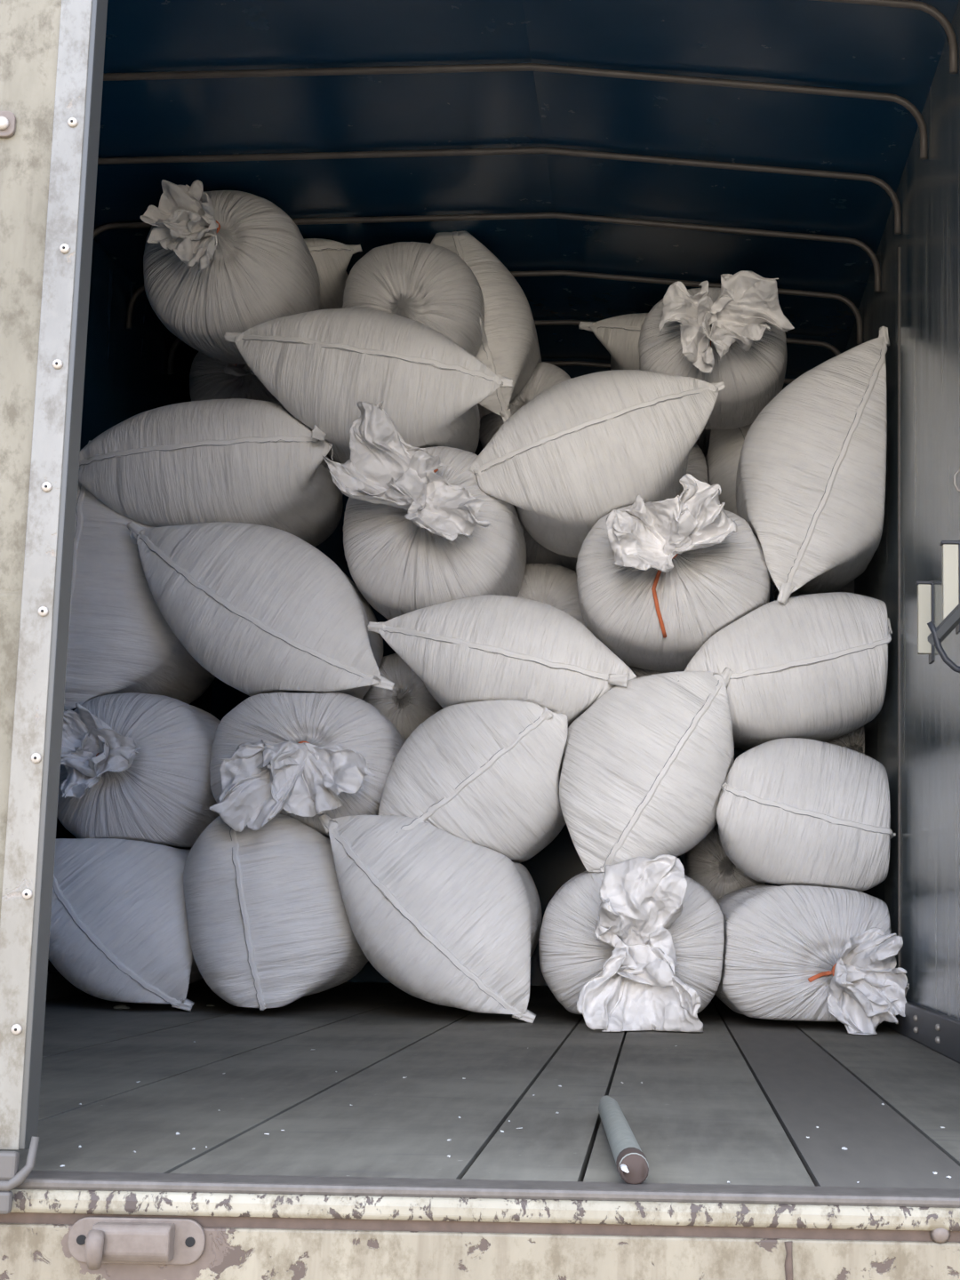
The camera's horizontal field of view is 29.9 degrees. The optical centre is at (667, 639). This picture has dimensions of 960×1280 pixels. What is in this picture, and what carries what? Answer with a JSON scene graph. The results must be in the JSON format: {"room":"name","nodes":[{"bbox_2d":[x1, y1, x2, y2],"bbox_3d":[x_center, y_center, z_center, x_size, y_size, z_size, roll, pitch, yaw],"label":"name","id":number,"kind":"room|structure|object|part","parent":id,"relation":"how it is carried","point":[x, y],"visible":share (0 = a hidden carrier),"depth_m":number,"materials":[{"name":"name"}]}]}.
{"room":"loading area","nodes":[
{"label":"loading area","id":0,"kind":"room"},
{"bbox_2d":[47,238,212,971],"bbox_3d":[-1.896,-0.205,4.745,0.040,2.470,5.270,1,-9,0],"label":"wall","id":1,"kind":"structure","parent":0,"point":[126,376],"depth_m":6.06,"materials":[{"name":"metal"}]},
{"bbox_2d":[0,0,107,1150],"bbox_3d":[-1.288,-0.650,2.112,1.239,2.406,0.049,1,-9,0],"label":"door","id":2,"kind":"structure","parent":1,"relation":"in","point":[52,52],"depth_m":2.04,"materials":[{"name":"beige paint"}]},
{"bbox_3d":[-0.800,-0.607,2.091,0.067,0.032,0.006,1,-9,0],"label":"hinge plate","id":3,"kind":"part","parent":2,"relation":"part of","materials":[{"name":"metal"}]},
{"bbox_2d":[0,1136,39,1214],"bbox_3d":[-0.755,0.569,1.896,0.157,0.078,0.026,1,-9,0],"label":"latch","id":4,"kind":"object","parent":2,"relation":"attached to","point":[11,1177],"visible":1,"depth_m":1.89,"materials":[{"name":"grey metal"}]},
{"bbox_2d":[0,978,959,1189],"bbox_3d":[-0.635,1.014,4.562,2.530,0.045,5.270,1,-9,0],"label":"floor","id":5,"kind":"structure","parent":0,"point":[737,1100],"depth_m":2.92,"materials":[{"name":"grey"}]},
{"bbox_2d":[112,1003,130,1008],"bbox_3d":[-1.552,1.041,5.051,0.048,0.014,0.036,1,-9,0],"label":"pebble","id":6,"kind":"object","parent":5,"relation":"on","point":[119,1006],"visible":1,"depth_m":5.04,"materials":[{"name":"grey stone"}]},
{"bbox_2d":[48,838,202,1011],"bbox_3d":[-1.571,0.844,5.312,0.506,0.482,0.850,1,-9,0],"label":"woven sack","id":7,"kind":"object","parent":5,"relation":"on","point":[119,931],"visible":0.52,"depth_m":4.93,"materials":[{"name":"white fabric"}]},
{"bbox_2d":[56,692,220,849],"bbox_3d":[-1.554,0.395,5.306,0.482,0.457,1.028,2,-9,-3],"label":"woven sack","id":8,"kind":"object","parent":7,"relation":"on","point":[135,766],"visible":0.83,"depth_m":5.03,"materials":[{"name":"white fabric"}]},
{"bbox_2d":[64,440,215,711],"bbox_3d":[-1.637,-0.128,5.563,0.420,0.849,0.839,1,-9,0],"label":"woven sack","id":9,"kind":"object","parent":8,"relation":"on","point":[120,641],"visible":0.35,"depth_m":5.17,"materials":[{"name":"white fabric"}]},
{"bbox_2d":[183,813,367,1010],"bbox_3d":[-1.112,0.787,5.221,0.498,0.553,0.846,1,-9,0],"label":"woven sack","id":10,"kind":"object","parent":5,"relation":"on","point":[268,925],"visible":0.76,"depth_m":4.84,"materials":[{"name":"white fabric"}]},
{"bbox_2d":[208,690,405,836],"bbox_3d":[-1.040,0.368,5.193,0.529,0.423,1.063,1,-9,-2],"label":"woven sack","id":11,"kind":"object","parent":10,"relation":"on","point":[302,756],"visible":0.91,"depth_m":4.92,"materials":[{"name":"white fabric"}]},
{"bbox_2d":[127,520,395,699],"bbox_3d":[-1.167,-0.056,5.393,0.795,0.510,0.836,1,-9,0],"label":"woven sack","id":12,"kind":"object","parent":11,"relation":"on","point":[260,608],"visible":0.95,"depth_m":5.01,"materials":[{"name":"white fabric"}]},
{"bbox_2d":[78,398,343,546],"bbox_3d":[-1.373,-0.483,5.508,0.781,0.413,0.857,1,-9,0],"label":"woven sack","id":13,"kind":"object","parent":12,"relation":"on","point":[233,460],"visible":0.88,"depth_m":5.14,"materials":[{"name":"white fabric"}]},
{"bbox_2d":[140,179,319,364],"bbox_3d":[-1.328,-1.115,5.357,0.492,0.458,0.797,1,-9,0],"label":"woven sack","id":14,"kind":"object","parent":13,"relation":"on","point":[216,263],"visible":0.96,"depth_m":5.21,"materials":[{"name":"white fabric"}]},
{"bbox_2d":[304,238,362,309],"bbox_3d":[-1.206,-1.154,6.020,0.420,0.230,0.969,1,-9,0],"label":"woven sack","id":15,"kind":"object","parent":14,"relation":"on","point":[332,259],"visible":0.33,"depth_m":5.74,"materials":[{"name":"white fabric"}]},
{"bbox_2d":[189,351,292,415],"bbox_3d":[-1.473,-0.858,6.300,0.367,0.333,1.004,1,-9,0],"label":"woven sack","id":16,"kind":"object","parent":13,"relation":"on","point":[210,378],"visible":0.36,"depth_m":6.00,"materials":[{"name":"white fabric"}]},
{"bbox_2d":[362,653,443,741],"bbox_3d":[-0.848,0.227,5.953,0.274,0.313,0.864,1,-9,0],"label":"woven sack","id":17,"kind":"object","parent":11,"relation":"on","point":[410,703],"visible":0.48,"depth_m":5.59,"materials":[{"name":"white fabric"}]},
{"bbox_2d":[318,813,541,1023],"bbox_3d":[-0.674,0.801,5.139,0.616,0.556,0.835,2,-9,-3],"label":"woven sack","id":18,"kind":"object","parent":5,"relation":"on","point":[447,919],"visible":0.98,"depth_m":4.76,"materials":[{"name":"white fabric"}]},
{"bbox_2d":[378,699,567,863],"bbox_3d":[-0.548,0.434,5.251,0.538,0.436,0.864,1,-9,0],"label":"woven sack","id":19,"kind":"object","parent":18,"relation":"on","point":[485,773],"visible":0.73,"depth_m":4.88,"materials":[{"name":"white fabric"}]},
{"bbox_2d":[367,594,636,727],"bbox_3d":[-0.459,0.101,5.330,0.792,0.397,0.863,1,-9,0],"label":"woven sack","id":20,"kind":"object","parent":19,"relation":"on","point":[489,647],"visible":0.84,"depth_m":4.94,"materials":[{"name":"white fabric"}]},
{"bbox_2d":[322,401,526,620],"bbox_3d":[-0.704,-0.320,5.369,0.523,0.554,1.049,1,-9,0],"label":"woven sack","id":21,"kind":"object","parent":20,"relation":"on","point":[420,531],"visible":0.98,"depth_m":5.08,"materials":[{"name":"white fabric"}]},
{"bbox_2d":[224,308,513,463],"bbox_3d":[-0.875,-0.721,5.455,0.864,0.430,0.856,1,-9,0],"label":"woven sack","id":22,"kind":"object","parent":21,"relation":"on","point":[319,364],"visible":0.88,"depth_m":5.08,"materials":[{"name":"white fabric"}]},
{"bbox_2d":[342,241,484,356],"bbox_3d":[-0.795,-1.044,5.560,0.437,0.388,0.522,1,-9,0],"label":"woven sack","id":23,"kind":"object","parent":22,"relation":"on","point":[429,284],"visible":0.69,"depth_m":5.39,"materials":[{"name":"white fabric"}]},
{"bbox_2d":[430,231,541,423],"bbox_3d":[-0.646,-1.010,6.019,0.426,0.716,0.972,1,-9,0],"label":"woven sack","id":24,"kind":"object","parent":22,"relation":"on","point":[509,347],"visible":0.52,"depth_m":5.71,"materials":[{"name":"white fabric"}]},
{"bbox_2d":[517,562,587,628],"bbox_3d":[-0.412,-0.039,6.046,0.388,0.358,0.870,1,-9,0],"label":"woven sack","id":25,"kind":"object","parent":20,"relation":"on","point":[556,586],"visible":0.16,"depth_m":5.70,"materials":[{"name":"white fabric"}]},
{"bbox_2d":[513,505,577,571],"bbox_3d":[-0.419,-0.356,6.317,0.398,0.349,0.865,1,-9,0],"label":"woven sack","id":26,"kind":"object","parent":25,"relation":"on","point":[536,553],"visible":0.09,"depth_m":5.96,"materials":[{"name":"white fabric"}]},
{"bbox_2d":[479,361,570,448],"bbox_3d":[-0.478,-0.744,6.356,0.367,0.364,0.865,1,-9,0],"label":"woven sack","id":27,"kind":"object","parent":26,"relation":"on","point":[545,375],"visible":0.15,"depth_m":6.01,"materials":[{"name":"white fabric"}]},
{"bbox_2d":[0,1223,959,1279],"bbox_3d":[-0.632,0.845,1.885,2.610,0.477,0.053,1,-9,0],"label":"panel","id":28,"kind":"object","parent":5,"relation":"attached to","point":[28,1252],"visible":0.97,"depth_m":1.90,"materials":[{"name":"beige paint"}]},
{"bbox_2d":[67,1216,205,1270],"bbox_3d":[-0.567,0.639,1.879,0.146,0.048,0.043,1,-9,0],"label":"latch","id":29,"kind":"object","parent":28,"relation":"attached to","point":[92,1241],"visible":1,"depth_m":1.88,"materials":[{"name":"metal"}]},
{"bbox_2d":[10,1188,959,1231],"bbox_3d":[-0.627,0.606,1.930,2.610,0.025,0.057,1,-9,0],"label":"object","id":30,"kind":"structure","parent":5,"relation":"attached to","point":[45,1201],"depth_m":1.90,"materials":[{"name":"paint"}]},
{"bbox_2d":[15,1170,959,1207],"bbox_3d":[-0.627,0.591,1.942,2.610,0.012,0.062,1,-9,0],"label":"trim","id":31,"kind":"structure","parent":5,"relation":"attached to","point":[36,1180],"depth_m":1.91,"materials":[{"name":"metal"}]},
{"bbox_2d":[60,1041,951,1183],"bbox_3d":[-0.299,0.753,2.973,1.251,0.003,2.061,3,-9,-9],"label":"paint flecks","id":32,"kind":"object","parent":5,"relation":"on","point":[844,1148],"visible":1,"depth_m":2.42,"materials":[{"name":"grey paint"}]},
{"bbox_2d":[598,1095,648,1183],"bbox_3d":[-0.064,0.638,2.306,0.036,0.035,0.724,2,-9,-4],"label":"metal pipe","id":33,"kind":"object","parent":5,"relation":"on","point":[631,1163],"visible":1,"depth_m":2.09,"materials":[{"name":"grey metal"}]},
{"bbox_2d":[538,854,724,1031],"bbox_3d":[-0.106,0.839,4.988,0.507,0.445,1.089,2,-9,-2],"label":"woven sack","id":34,"kind":"object","parent":5,"relation":"on","point":[636,944],"visible":1,"depth_m":4.58,"materials":[{"name":"white fabric"}]},
{"bbox_2d":[559,667,734,872],"bbox_3d":[-0.062,0.403,5.223,0.495,0.576,0.842,1,-9,0],"label":"woven sack","id":35,"kind":"object","parent":34,"relation":"on","point":[645,766],"visible":0.88,"depth_m":4.84,"materials":[{"name":"white fabric"}]},
{"bbox_2d":[627,665,679,678],"bbox_3d":[-0.008,0.199,5.960,0.309,0.267,0.864,1,-9,0],"label":"woven sack","id":36,"kind":"object","parent":35,"relation":"on","point":[638,672],"visible":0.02,"depth_m":5.60,"materials":[{"name":"white fabric"}]},
{"bbox_2d":[714,884,909,1034],"bbox_3d":[0.368,0.881,5.010,0.506,0.388,1.038,1,-9,0],"label":"woven sack","id":37,"kind":"object","parent":5,"relation":"on","point":[806,953],"visible":1,"depth_m":4.74,"materials":[{"name":"white fabric"}]},
{"bbox_2d":[683,823,765,900],"bbox_3d":[0.183,0.750,5.826,0.271,0.284,0.867,1,-9,0],"label":"woven sack","id":38,"kind":"object","parent":37,"relation":"on","point":[707,863],"visible":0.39,"depth_m":5.46,"materials":[{"name":"white fabric"}]},
{"bbox_2d":[715,737,895,891],"bbox_3d":[0.374,0.527,5.226,0.509,0.430,0.846,1,-9,0],"label":"woven sack","id":39,"kind":"object","parent":37,"relation":"on","point":[790,811],"visible":0.96,"depth_m":4.84,"materials":[{"name":"white fabric"}]},
{"bbox_2d":[676,592,892,751],"bbox_3d":[0.305,0.105,5.341,0.668,0.431,0.872,1,-9,0],"label":"woven sack","id":40,"kind":"object","parent":39,"relation":"on","point":[812,666],"visible":0.82,"depth_m":4.97,"materials":[{"name":"white fabric"}]},
{"bbox_2d":[576,473,770,671],"bbox_3d":[0.019,-0.170,5.293,0.576,0.474,1.038,1,-9,0],"label":"woven sack","id":41,"kind":"object","parent":40,"relation":"on","point":[656,580],"visible":0.94,"depth_m":5.01,"materials":[{"name":"white fabric"}]},
{"bbox_2d":[469,369,725,558],"bbox_3d":[-0.157,-0.522,5.474,0.727,0.483,0.847,0,-9,8],"label":"woven sack","id":42,"kind":"object","parent":41,"relation":"on","point":[584,448],"visible":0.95,"depth_m":5.11,"materials":[{"name":"white fabric"}]},
{"bbox_2d":[638,270,794,429],"bbox_3d":[0.145,-0.911,5.593,0.476,0.380,0.830,1,-9,0],"label":"woven sack","id":43,"kind":"object","parent":42,"relation":"on","point":[733,333],"visible":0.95,"depth_m":5.41,"materials":[{"name":"white fabric"}]},
{"bbox_2d":[736,326,889,604],"bbox_3d":[0.421,-0.441,5.474,0.456,0.887,0.850,1,-9,0],"label":"woven sack","id":44,"kind":"object","parent":40,"relation":"on","point":[811,477],"visible":0.96,"depth_m":5.09,"materials":[{"name":"white fabric"}]},
{"bbox_2d":[824,725,864,754],"bbox_3d":[0.531,0.391,5.882,0.161,0.237,0.864,1,-9,0],"label":"woven sack","id":45,"kind":"object","parent":39,"relation":"on","point":[854,740],"visible":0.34,"depth_m":5.51,"materials":[{"name":"white fabric"}]},
{"bbox_2d":[774,579,854,600],"bbox_3d":[0.499,-0.133,6.286,0.247,0.274,0.864,1,-9,0],"label":"woven sack","id":46,"kind":"object","parent":45,"relation":"on","point":[849,588],"visible":0.06,"depth_m":5.92,"materials":[{"name":"white fabric"}]},
{"bbox_2d":[705,423,751,514],"bbox_3d":[0.321,-0.521,6.358,0.392,0.631,0.842,1,-9,0],"label":"woven sack","id":47,"kind":"object","parent":46,"relation":"on","point":[725,445],"visible":0.2,"depth_m":5.99,"materials":[{"name":"white fabric"}]},
{"bbox_2d":[685,443,708,483],"bbox_3d":[-0.025,-0.526,6.345,0.332,0.317,0.865,1,-9,0],"label":"woven sack","id":48,"kind":"object","parent":47,"relation":"on","point":[697,467],"visible":0.1,"depth_m":6.02,"materials":[{"name":"white fabric"}]},
{"bbox_2d":[695,428,711,458],"bbox_3d":[0.074,-0.789,6.608,0.270,0.212,0.865,1,-9,0],"label":"woven sack","id":49,"kind":"object","parent":48,"relation":"on","point":[703,441],"visible":0.03,"depth_m":6.42,"materials":[{"name":"fabric"}]},
{"bbox_2d":[578,312,647,370],"bbox_3d":[0.011,-0.972,6.557,0.654,0.285,0.840,1,-9,0],"label":"woven sack","id":50,"kind":"object","parent":49,"relation":"on","point":[620,335],"visible":0.26,"depth_m":6.19,"materials":[{"name":"white fabric"}]},
{"bbox_2d":[202,439,781,985],"bbox_3d":[-0.618,0.159,7.379,2.610,2.600,0.040,1,-9,0],"label":"wall","id":51,"kind":"structure","parent":0,"point":[559,861],"depth_m":7.25,"materials":[{"name":"metal"}]},
{"bbox_2d":[93,0,958,390],"bbox_3d":[-0.586,-1.454,4.941,2.610,0.110,5.270,1,-9,0],"label":"ceiling","id":52,"kind":"structure","parent":0,"point":[897,51],"depth_m":4.97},
{"bbox_2d":[93,212,880,292],"bbox_3d":[-0.590,-1.239,5.607,2.524,0.239,0.019,1,-9,0],"label":"rib","id":53,"kind":"object","parent":52,"relation":"attached to","point":[528,215],"visible":0.73,"depth_m":5.61,"materials":[{"name":"grey metal"}]},
{"bbox_2d":[126,270,862,343],"bbox_3d":[-0.592,-1.161,6.113,2.524,0.239,0.019,1,-9,0],"label":"rib","id":54,"kind":"object","parent":52,"relation":"attached to","point":[540,273],"visible":0.56,"depth_m":6.12,"materials":[{"name":"grey metal"}]},
{"bbox_2d":[97,146,901,234],"bbox_3d":[-0.589,-1.312,5.128,2.524,0.239,0.019,1,-9,0],"label":"rib","id":55,"kind":"object","parent":52,"relation":"attached to","point":[884,185],"visible":0.8,"depth_m":5.13,"materials":[{"name":"grey metal"}]},
{"bbox_2d":[167,320,840,374],"bbox_3d":[-0.594,-1.083,6.625,2.524,0.239,0.019,1,-9,0],"label":"rib","id":56,"kind":"object","parent":52,"relation":"attached to","point":[178,340],"visible":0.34,"depth_m":6.62,"materials":[{"name":"grey metal"}]},
{"bbox_2d":[103,63,927,159],"bbox_3d":[-0.587,-1.390,4.620,2.524,0.239,0.019,1,-9,0],"label":"rib","id":57,"kind":"object","parent":52,"relation":"attached to","point":[514,67],"visible":0.91,"depth_m":4.63,"materials":[{"name":"grey metal"}]},
{"bbox_2d":[544,360,794,383],"bbox_3d":[-0.595,-1.007,7.120,2.524,0.239,0.019,1,-9,0],"label":"rib","id":58,"kind":"object","parent":52,"relation":"attached to","point":[555,363],"visible":0.09,"depth_m":7.13,"materials":[{"name":"grey metal"}]},
{"bbox_2d":[815,0,957,73],"bbox_3d":[-0.586,-1.463,4.150,2.524,0.239,0.019,1,-9,0],"label":"rib","id":59,"kind":"object","parent":52,"relation":"attached to","point":[923,6],"visible":1,"depth_m":4.15,"materials":[{"name":"grey metal"}]},
{"bbox_2d":[844,0,959,1019],"bbox_3d":[0.673,-0.153,4.745,0.040,2.470,5.270,1,-9,0],"label":"wall","id":60,"kind":"structure","parent":0,"point":[928,191],"depth_m":4.54,"materials":[{"name":"grey metal"}]},
{"bbox_2d":[0,1212,959,1241],"bbox_3d":[-0.628,0.625,1.932,2.610,0.012,0.047,1,-9,0],"label":"trim","id":61,"kind":"structure","parent":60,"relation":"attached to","point":[30,1218],"depth_m":1.91,"materials":[{"name":"metal"}]},
{"bbox_2d":[897,247,899,967],"bbox_3d":[0.650,-0.083,4.994,0.004,2.135,0.012,1,-9,0],"label":"trim","id":62,"kind":"structure","parent":60,"relation":"attached to","point":[899,247],"depth_m":5.00,"materials":[{"name":"metal"}]},
{"bbox_2d":[880,1000,959,1063],"bbox_3d":[0.615,0.975,4.572,0.031,0.085,5.270,1,-9,0],"label":"baseboard","id":63,"kind":"structure","parent":60,"relation":"attached to","point":[940,1032],"depth_m":4.12,"materials":[{"name":"grey paint"}]},
{"bbox_2d":[915,580,933,663],"bbox_3d":[0.633,-0.044,4.382,0.045,0.202,0.054,1,-9,0],"label":"latch plate","id":64,"kind":"object","parent":60,"relation":"attached to","point":[924,588],"visible":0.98,"depth_m":4.36,"materials":[{"name":"beige paint"}]},
{"bbox_2d":[927,602,959,646],"bbox_3d":[0.616,-0.047,3.808,0.030,0.111,0.144,8,-11,-39],"label":"bar","id":65,"kind":"object","parent":60,"relation":"attached to","point":[948,625],"visible":1,"depth_m":3.81,"materials":[{"name":"silver metal"}]},
{"bbox_2d":[927,621,959,672],"bbox_3d":[0.605,0.018,3.829,0.092,0.118,0.014,1,-9,0],"label":"cord","id":66,"kind":"object","parent":65,"relation":"hanging from","point":[937,642],"visible":1,"depth_m":3.82,"materials":[{"name":"grey rubber"}]},
{"bbox_2d":[939,539,959,634],"bbox_3d":[0.635,-0.119,3.989,0.048,0.207,0.054,1,-9,0],"label":"latch plate","id":67,"kind":"object","parent":60,"relation":"attached to","point":[950,548],"visible":0.82,"depth_m":3.97,"materials":[{"name":"beige paint"}]},
{"bbox_2d":[953,470,959,491],"bbox_3d":[0.648,-0.347,3.873,0.050,0.049,0.006,1,-9,0],"label":"metal ring","id":68,"kind":"object","parent":60,"relation":"attached to","point":[957,471],"visible":1,"depth_m":3.87,"materials":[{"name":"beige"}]}
]}

